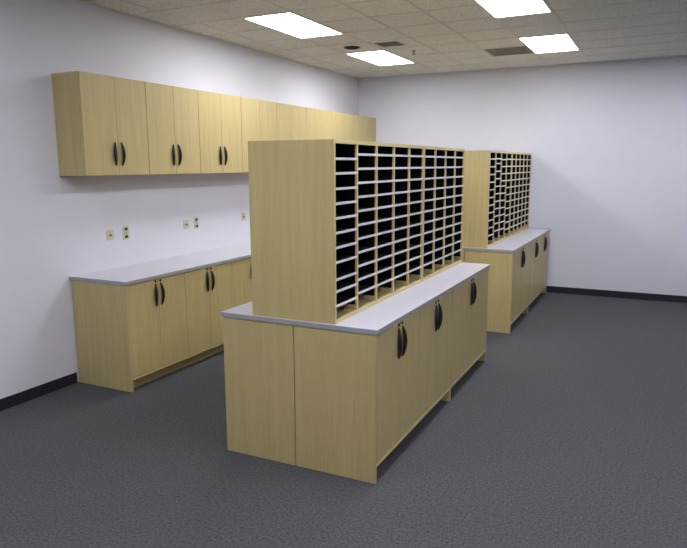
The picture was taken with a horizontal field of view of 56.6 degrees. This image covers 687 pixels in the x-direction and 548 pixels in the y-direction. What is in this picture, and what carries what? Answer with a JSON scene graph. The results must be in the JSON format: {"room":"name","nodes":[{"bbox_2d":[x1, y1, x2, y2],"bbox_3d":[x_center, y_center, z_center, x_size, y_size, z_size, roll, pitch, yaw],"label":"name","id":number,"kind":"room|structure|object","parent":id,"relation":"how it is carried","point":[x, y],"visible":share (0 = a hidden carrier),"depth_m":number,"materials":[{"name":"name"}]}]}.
{"room":"back office","nodes":[
{"label":"back office","id":0,"kind":"room"},
{"bbox_2d":[0,0,358,398],"bbox_3d":[-2.512,-0.561,4.814,0.120,3.139,12.461,4,11,26],"label":"wall","id":1,"kind":"structure","parent":0,"point":[53,227],"depth_m":5.32,"materials":[{"name":"paint"}]},
{"bbox_2d":[0,372,76,410],"bbox_3d":[-3.706,1.378,2.523,0.008,0.092,6.545,4,11,26],"label":"baseboard","id":2,"kind":"structure","parent":1,"relation":"attached to","point":[10,401],"depth_m":5.07,"materials":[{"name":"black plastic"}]},
{"bbox_2d":[51,71,149,175],"bbox_3d":[-1.977,-1.216,5.295,0.328,0.792,0.702,4,11,26],"label":"upper cabinet","id":3,"kind":"object","parent":1,"relation":"attached to","point":[101,120],"visible":1,"depth_m":5.08,"materials":[{"name":"brown wood"}]},
{"bbox_2d":[106,230,113,239],"bbox_3d":[-2.056,-0.340,5.637,0.009,0.088,0.080,4,11,26],"label":"phone jack","id":4,"kind":"object","parent":1,"relation":"attached to","point":[110,233],"visible":1,"depth_m":5.63,"materials":[{"name":"beige plastic"}]},
{"bbox_2d":[122,226,129,239],"bbox_3d":[-1.973,-0.370,5.803,0.009,0.120,0.074,4,11,26],"label":"wall outlet","id":5,"kind":"object","parent":1,"relation":"attached to","point":[125,228],"visible":1,"depth_m":5.80,"materials":[{"name":"beige plastic"}]},
{"bbox_2d":[145,82,200,174],"bbox_3d":[-1.665,-1.324,5.917,0.328,0.792,0.702,4,11,26],"label":"upper cabinet","id":6,"kind":"object","parent":1,"relation":"attached to","point":[171,111],"visible":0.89,"depth_m":5.83,"materials":[{"name":"brown wood"}]},
{"bbox_2d":[183,220,188,228],"bbox_3d":[-1.605,-0.503,6.537,0.009,0.088,0.080,4,11,26],"label":"phone jack","id":7,"kind":"object","parent":1,"relation":"attached to","point":[185,222],"visible":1,"depth_m":6.53,"materials":[{"name":"beige plastic"}]},
{"bbox_2d":[194,217,198,228],"bbox_3d":[-1.534,-0.530,6.680,0.009,0.120,0.074,4,11,26],"label":"wall outlet","id":8,"kind":"object","parent":1,"relation":"attached to","point":[196,219],"visible":1,"depth_m":6.67,"materials":[{"name":"beige plastic"}]},
{"bbox_2d":[197,90,242,173],"bbox_3d":[-1.354,-1.431,6.540,0.328,0.792,0.702,4,11,26],"label":"upper cabinet","id":9,"kind":"object","parent":1,"relation":"attached to","point":[220,134],"visible":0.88,"depth_m":6.46,"materials":[{"name":"brown wood"}]},
{"bbox_2d":[240,97,276,172],"bbox_3d":[-1.042,-1.538,7.163,0.328,0.792,0.702,4,11,26],"label":"upper cabinet","id":10,"kind":"object","parent":1,"relation":"attached to","point":[258,117],"visible":0.27,"depth_m":7.01,"materials":[{"name":"brown wood"}]},
{"bbox_2d":[276,102,306,139],"bbox_3d":[-0.731,-1.645,7.786,0.328,0.792,0.702,4,11,26],"label":"upper cabinet","id":11,"kind":"object","parent":1,"relation":"attached to","point":[291,119],"visible":0.2,"depth_m":7.67,"materials":[{"name":"brown wood"}]},
{"bbox_2d":[306,107,331,139],"bbox_3d":[-0.420,-1.752,8.408,0.328,0.792,0.702,4,11,26],"label":"upper cabinet","id":12,"kind":"object","parent":1,"relation":"attached to","point":[319,122],"visible":0.13,"depth_m":8.29,"materials":[{"name":"brown wood"}]},
{"bbox_2d":[332,111,353,139],"bbox_3d":[-0.108,-1.859,9.031,0.328,0.792,0.702,4,11,26],"label":"upper cabinet","id":13,"kind":"object","parent":1,"relation":"attached to","point":[342,123],"visible":0.14,"depth_m":8.91,"materials":[{"name":"brown wood"}]},
{"bbox_2d":[354,115,373,141],"bbox_3d":[0.203,-1.966,9.654,0.328,0.792,0.702,4,11,26],"label":"upper cabinet","id":14,"kind":"object","parent":1,"relation":"attached to","point":[363,126],"visible":0.17,"depth_m":9.54,"materials":[{"name":"brown wood"}]},
{"bbox_2d":[77,0,686,78],"bbox_3d":[1.227,-1.816,2.729,8.234,0.005,12.261,4,11,26],"label":"trim","id":15,"kind":"structure","parent":1,"relation":"attached to","point":[77,0],"depth_m":7.78,"materials":[{"name":"metal"}]},
{"bbox_2d":[0,292,686,547],"bbox_3d":[1.243,1.325,3.261,8.434,0.100,12.461,4,11,26],"label":"floor","id":16,"kind":"structure","parent":0,"point":[571,430],"depth_m":3.91,"materials":[{"name":"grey carpet"}]},
{"bbox_2d":[71,262,232,392],"bbox_3d":[-1.655,0.405,5.840,0.630,0.883,1.404,4,11,26],"label":"base cabinet","id":17,"kind":"object","parent":16,"relation":"on","point":[128,337],"visible":0.95,"depth_m":5.34,"materials":[{"name":"brown wood"}]},
{"bbox_2d":[70,242,250,285],"bbox_3d":[-0.727,-0.371,7.658,0.623,0.030,5.689,4,11,26],"label":"countertop","id":18,"kind":"structure","parent":17,"relation":"on","point":[150,270],"depth_m":5.77,"materials":[{"name":"grey laminate"}]},
{"bbox_2d":[232,257,251,307],"bbox_3d":[-1.034,0.191,7.082,0.630,0.883,1.404,4,11,26],"label":"base cabinet","id":19,"kind":"object","parent":16,"relation":"on","point":[241,269],"visible":0.05,"depth_m":6.44,"materials":[{"name":"brown wood"}]},
{"bbox_2d":[223,317,295,465],"bbox_3d":[-0.211,0.610,4.585,0.537,0.883,1.458,4,11,26],"label":"base cabinet","id":20,"kind":"object","parent":16,"relation":"on","point":[259,365],"visible":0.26,"depth_m":3.93,"materials":[{"name":"brown wood"}]},
{"bbox_2d":[294,291,451,483],"bbox_3d":[0.284,0.648,4.344,0.555,0.883,1.458,4,11,26],"label":"base cabinet","id":21,"kind":"object","parent":16,"relation":"on","point":[358,396],"visible":0.96,"depth_m":3.75,"materials":[{"name":"brown wood"}]},
{"bbox_2d":[220,262,489,334],"bbox_3d":[0.290,0.092,4.891,1.062,0.030,2.612,4,11,26],"label":"countertop","id":22,"kind":"structure","parent":21,"relation":"on","point":[382,316],"depth_m":4.04,"materials":[{"name":"grey laminate"}]},
{"bbox_2d":[248,139,423,323],"bbox_3d":[0.030,-0.352,4.328,0.562,1.035,1.494,4,11,26],"label":"mail sorter","id":23,"kind":"object","parent":22,"relation":"on","point":[336,225],"visible":1,"depth_m":3.77,"materials":[{"name":"brown wood"}]},
{"bbox_2d":[336,255,352,260],"bbox_3d":[-0.226,-0.099,3.835,0.545,0.006,0.274,4,11,26],"label":"shelf","id":24,"kind":"object","parent":23,"relation":"attached to","point":[338,257],"depth_m":3.79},
{"bbox_2d":[336,241,352,246],"bbox_3d":[-0.227,-0.181,3.821,0.545,0.006,0.274,4,11,26],"label":"shelf","id":25,"kind":"object","parent":23,"relation":"attached to","point":[338,243],"depth_m":3.77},
{"bbox_2d":[336,228,352,231],"bbox_3d":[-0.227,-0.263,3.808,0.545,0.006,0.274,4,11,26],"label":"shelf","id":26,"kind":"object","parent":23,"relation":"attached to","point":[337,229],"depth_m":3.74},
{"bbox_2d":[336,295,353,304],"bbox_3d":[-0.225,0.149,3.877,0.545,0.006,0.274,4,11,26],"label":"shelf","id":27,"kind":"object","parent":23,"relation":"attached to","point":[341,299],"depth_m":3.82,"materials":[{"name":"white laminate"}]},
{"bbox_2d":[336,271,353,278],"bbox_3d":[-0.226,-0.002,3.852,0.545,0.006,0.274,4,11,26],"label":"shelf","id":28,"kind":"object","parent":23,"relation":"attached to","point":[339,274],"depth_m":3.78,"materials":[{"name":"white laminate"}]},
{"bbox_2d":[336,282,354,290],"bbox_3d":[-0.226,0.066,3.863,0.545,0.006,0.274,4,11,26],"label":"shelf","id":29,"kind":"object","parent":23,"relation":"attached to","point":[340,286],"depth_m":3.81,"materials":[{"name":"white laminate"}]},
{"bbox_2d":[358,272,371,278],"bbox_3d":[-0.096,0.001,4.120,0.545,0.006,0.274,4,11,26],"label":"shelf","id":30,"kind":"object","parent":23,"relation":"attached to","point":[361,275],"depth_m":4.04,"materials":[{"name":"white laminate"}]},
{"bbox_2d":[358,259,371,264],"bbox_3d":[-0.096,-0.081,4.106,0.545,0.006,0.274,4,11,26],"label":"shelf","id":31,"kind":"object","parent":23,"relation":"attached to","point":[360,261],"depth_m":4.05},
{"bbox_2d":[358,246,371,250],"bbox_3d":[-0.097,-0.164,4.092,0.545,0.006,0.274,4,11,26],"label":"shelf","id":32,"kind":"object","parent":23,"relation":"attached to","point":[360,248],"depth_m":4.03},
{"bbox_2d":[358,234,371,237],"bbox_3d":[-0.097,-0.246,4.078,0.545,0.006,0.274,4,11,26],"label":"shelf","id":33,"kind":"object","parent":23,"relation":"attached to","point":[359,235],"depth_m":4.01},
{"bbox_2d":[358,284,373,291],"bbox_3d":[-0.095,0.083,4.133,0.545,0.006,0.274,4,11,26],"label":"shelf","id":34,"kind":"object","parent":23,"relation":"attached to","point":[361,287],"depth_m":4.07,"materials":[{"name":"white laminate"}]},
{"bbox_2d":[377,253,389,258],"bbox_3d":[0.034,-0.126,4.365,0.545,0.006,0.274,4,11,26],"label":"shelf","id":35,"kind":"object","parent":23,"relation":"attached to","point":[379,255],"depth_m":4.32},
{"bbox_2d":[377,241,389,245],"bbox_3d":[0.033,-0.208,4.351,0.545,0.006,0.274,4,11,26],"label":"shelf","id":36,"kind":"object","parent":23,"relation":"attached to","point":[379,243],"depth_m":4.29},
{"bbox_2d":[377,277,390,283],"bbox_3d":[0.035,0.039,4.393,0.545,0.006,0.274,4,11,26],"label":"shelf","id":37,"kind":"object","parent":23,"relation":"attached to","point":[380,280],"depth_m":4.35,"materials":[{"name":"white laminate"}]},
{"bbox_2d":[377,265,390,270],"bbox_3d":[0.034,-0.043,4.379,0.545,0.006,0.274,4,11,26],"label":"shelf","id":38,"kind":"object","parent":23,"relation":"attached to","point":[379,267],"depth_m":4.34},
{"bbox_2d":[394,260,403,264],"bbox_3d":[0.164,-0.088,4.639,0.545,0.006,0.274,4,11,26],"label":"shelf","id":39,"kind":"object","parent":23,"relation":"attached to","point":[396,262],"depth_m":4.56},
{"bbox_2d":[394,271,404,276],"bbox_3d":[0.164,-0.006,4.653,0.545,0.006,0.274,4,11,26],"label":"shelf","id":40,"kind":"object","parent":23,"relation":"attached to","point":[396,273],"depth_m":4.59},
{"bbox_2d":[422,146,464,281],"bbox_3d":[0.607,-0.550,5.480,0.562,1.035,1.111,4,11,26],"label":"mail sorter","id":41,"kind":"object","parent":22,"relation":"on","point":[443,201],"visible":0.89,"depth_m":5.38,"materials":[{"name":"brown wood"}]},
{"bbox_2d":[462,250,464,262],"bbox_3d":[1.322,0.083,7.651,0.537,0.883,1.046,4,11,26],"label":"base cabinet","id":42,"kind":"object","parent":16,"relation":"on","point":[463,251],"visible":0.02,"depth_m":7.01,"materials":[{"name":"brown wood"}]},
{"bbox_2d":[450,269,488,399],"bbox_3d":[0.858,0.450,5.493,0.555,0.883,1.138,4,11,26],"label":"base cabinet","id":43,"kind":"object","parent":16,"relation":"on","point":[470,299],"visible":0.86,"depth_m":5.29,"materials":[{"name":"brown wood"}]},
{"bbox_2d":[464,243,530,333],"bbox_3d":[1.817,0.121,7.410,0.555,0.883,1.046,4,11,26],"label":"base cabinet","id":44,"kind":"object","parent":16,"relation":"on","point":[509,273],"visible":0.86,"depth_m":6.93,"materials":[{"name":"brown wood"}]},
{"bbox_2d":[528,232,548,307],"bbox_3d":[2.358,-0.065,8.493,0.555,0.883,1.400,4,11,26],"label":"base cabinet","id":45,"kind":"object","parent":16,"relation":"on","point":[538,257],"visible":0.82,"depth_m":8.31,"materials":[{"name":"brown wood"}]},
{"bbox_2d":[462,228,549,252],"bbox_3d":[1.881,-0.455,8.072,1.062,0.030,2.462,4,11,26],"label":"countertop","id":46,"kind":"structure","parent":45,"relation":"on","point":[512,244],"depth_m":7.42,"materials":[{"name":"grey laminate"}]},
{"bbox_2d":[462,150,512,247],"bbox_3d":[1.560,-0.894,7.454,0.562,1.044,1.140,4,11,26],"label":"mail sorter","id":47,"kind":"object","parent":46,"relation":"on","point":[487,173],"visible":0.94,"depth_m":6.96,"materials":[{"name":"brown wood"}]},
{"bbox_2d":[509,152,531,236],"bbox_3d":[2.094,-1.078,8.523,0.562,1.044,1.276,4,11,26],"label":"mail sorter","id":48,"kind":"object","parent":46,"relation":"on","point":[521,162],"visible":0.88,"depth_m":8.44,"materials":[{"name":"brown wood"}]},
{"bbox_2d":[82,0,686,77],"bbox_3d":[1.226,-1.868,2.720,8.434,0.100,12.461,4,11,26],"label":"ceiling","id":49,"kind":"structure","parent":0,"point":[243,8],"depth_m":6.30,"materials":[{"name":"tile"}]},
{"bbox_2d":[244,12,342,37],"bbox_3d":[-0.452,-2.384,6.151,0.491,0.010,1.040,4,11,26],"label":"recessed light","id":50,"kind":"object","parent":49,"relation":"in","point":[290,23],"visible":1,"depth_m":6.11,"materials":[{"name":"white plastic"}]},
{"bbox_2d":[344,46,359,49],"bbox_3d":[0.103,-2.580,7.296,0.188,0.012,0.188,4,11,26],"label":"ceiling speaker","id":51,"kind":"object","parent":49,"relation":"attached to","point":[345,47],"visible":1,"depth_m":7.25,"materials":[{"name":"metal"}]},
{"bbox_2d":[346,50,413,65],"bbox_3d":[0.485,-2.707,8.025,0.491,0.010,1.040,4,11,26],"label":"recessed light","id":52,"kind":"object","parent":49,"relation":"in","point":[381,57],"visible":1,"depth_m":7.95,"materials":[{"name":"white plastic"}]},
{"bbox_2d":[84,0,686,78],"bbox_3d":[1.227,-1.817,2.729,8.234,0.004,12.261,4,11,26],"label":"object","id":53,"kind":"structure","parent":49,"relation":"attached to","point":[615,4],"depth_m":6.43,"materials":[{"name":"metal"}]},
{"bbox_2d":[371,40,408,47],"bbox_3d":[0.518,-2.549,7.100,0.336,0.012,0.336,4,11,26],"label":"ceiling vent","id":54,"kind":"object","parent":49,"relation":"in","point":[395,43],"visible":1,"depth_m":7.07,"materials":[{"name":"metal"}]},
{"bbox_2d":[484,46,532,55],"bbox_3d":[1.977,-2.642,7.590,0.483,0.008,0.483,4,11,26],"label":"ceiling vent","id":55,"kind":"object","parent":49,"relation":"in","point":[513,50],"visible":1,"depth_m":7.58,"materials":[{"name":"grey metal"}]},
{"bbox_2d":[475,0,550,17],"bbox_3d":[1.381,-2.243,5.258,0.491,0.010,1.040,4,11,26],"label":"recessed light","id":56,"kind":"object","parent":49,"relation":"in","point":[497,8],"visible":1,"depth_m":5.45,"materials":[{"name":"white plastic"}]},
{"bbox_2d":[519,34,578,52],"bbox_3d":[2.319,-2.565,7.133,0.491,0.010,1.040,4,11,26],"label":"recessed light","id":57,"kind":"object","parent":49,"relation":"in","point":[558,42],"visible":1,"depth_m":7.08,"materials":[{"name":"white plastic"}]},
{"bbox_2d":[359,56,686,295],"bbox_3d":[3.971,-1.212,8.463,8.234,3.139,0.120,4,11,26],"label":"wall","id":58,"kind":"structure","parent":0,"point":[606,142],"depth_m":8.71,"materials":[{"name":"paint"}]},
{"bbox_2d":[374,118,375,141],"bbox_3d":[0.364,-2.027,10.011,0.296,0.792,0.084,4,11,26],"label":"trim","id":59,"kind":"structure","parent":58,"relation":"attached to","point":[374,118],"depth_m":9.91,"materials":[{"name":"brown wood"}]},
{"bbox_2d":[546,286,686,302],"bbox_3d":[3.951,0.299,8.660,8.232,0.092,0.008,4,11,26],"label":"baseboard","id":60,"kind":"structure","parent":58,"relation":"attached to","point":[555,289],"depth_m":8.74,"materials":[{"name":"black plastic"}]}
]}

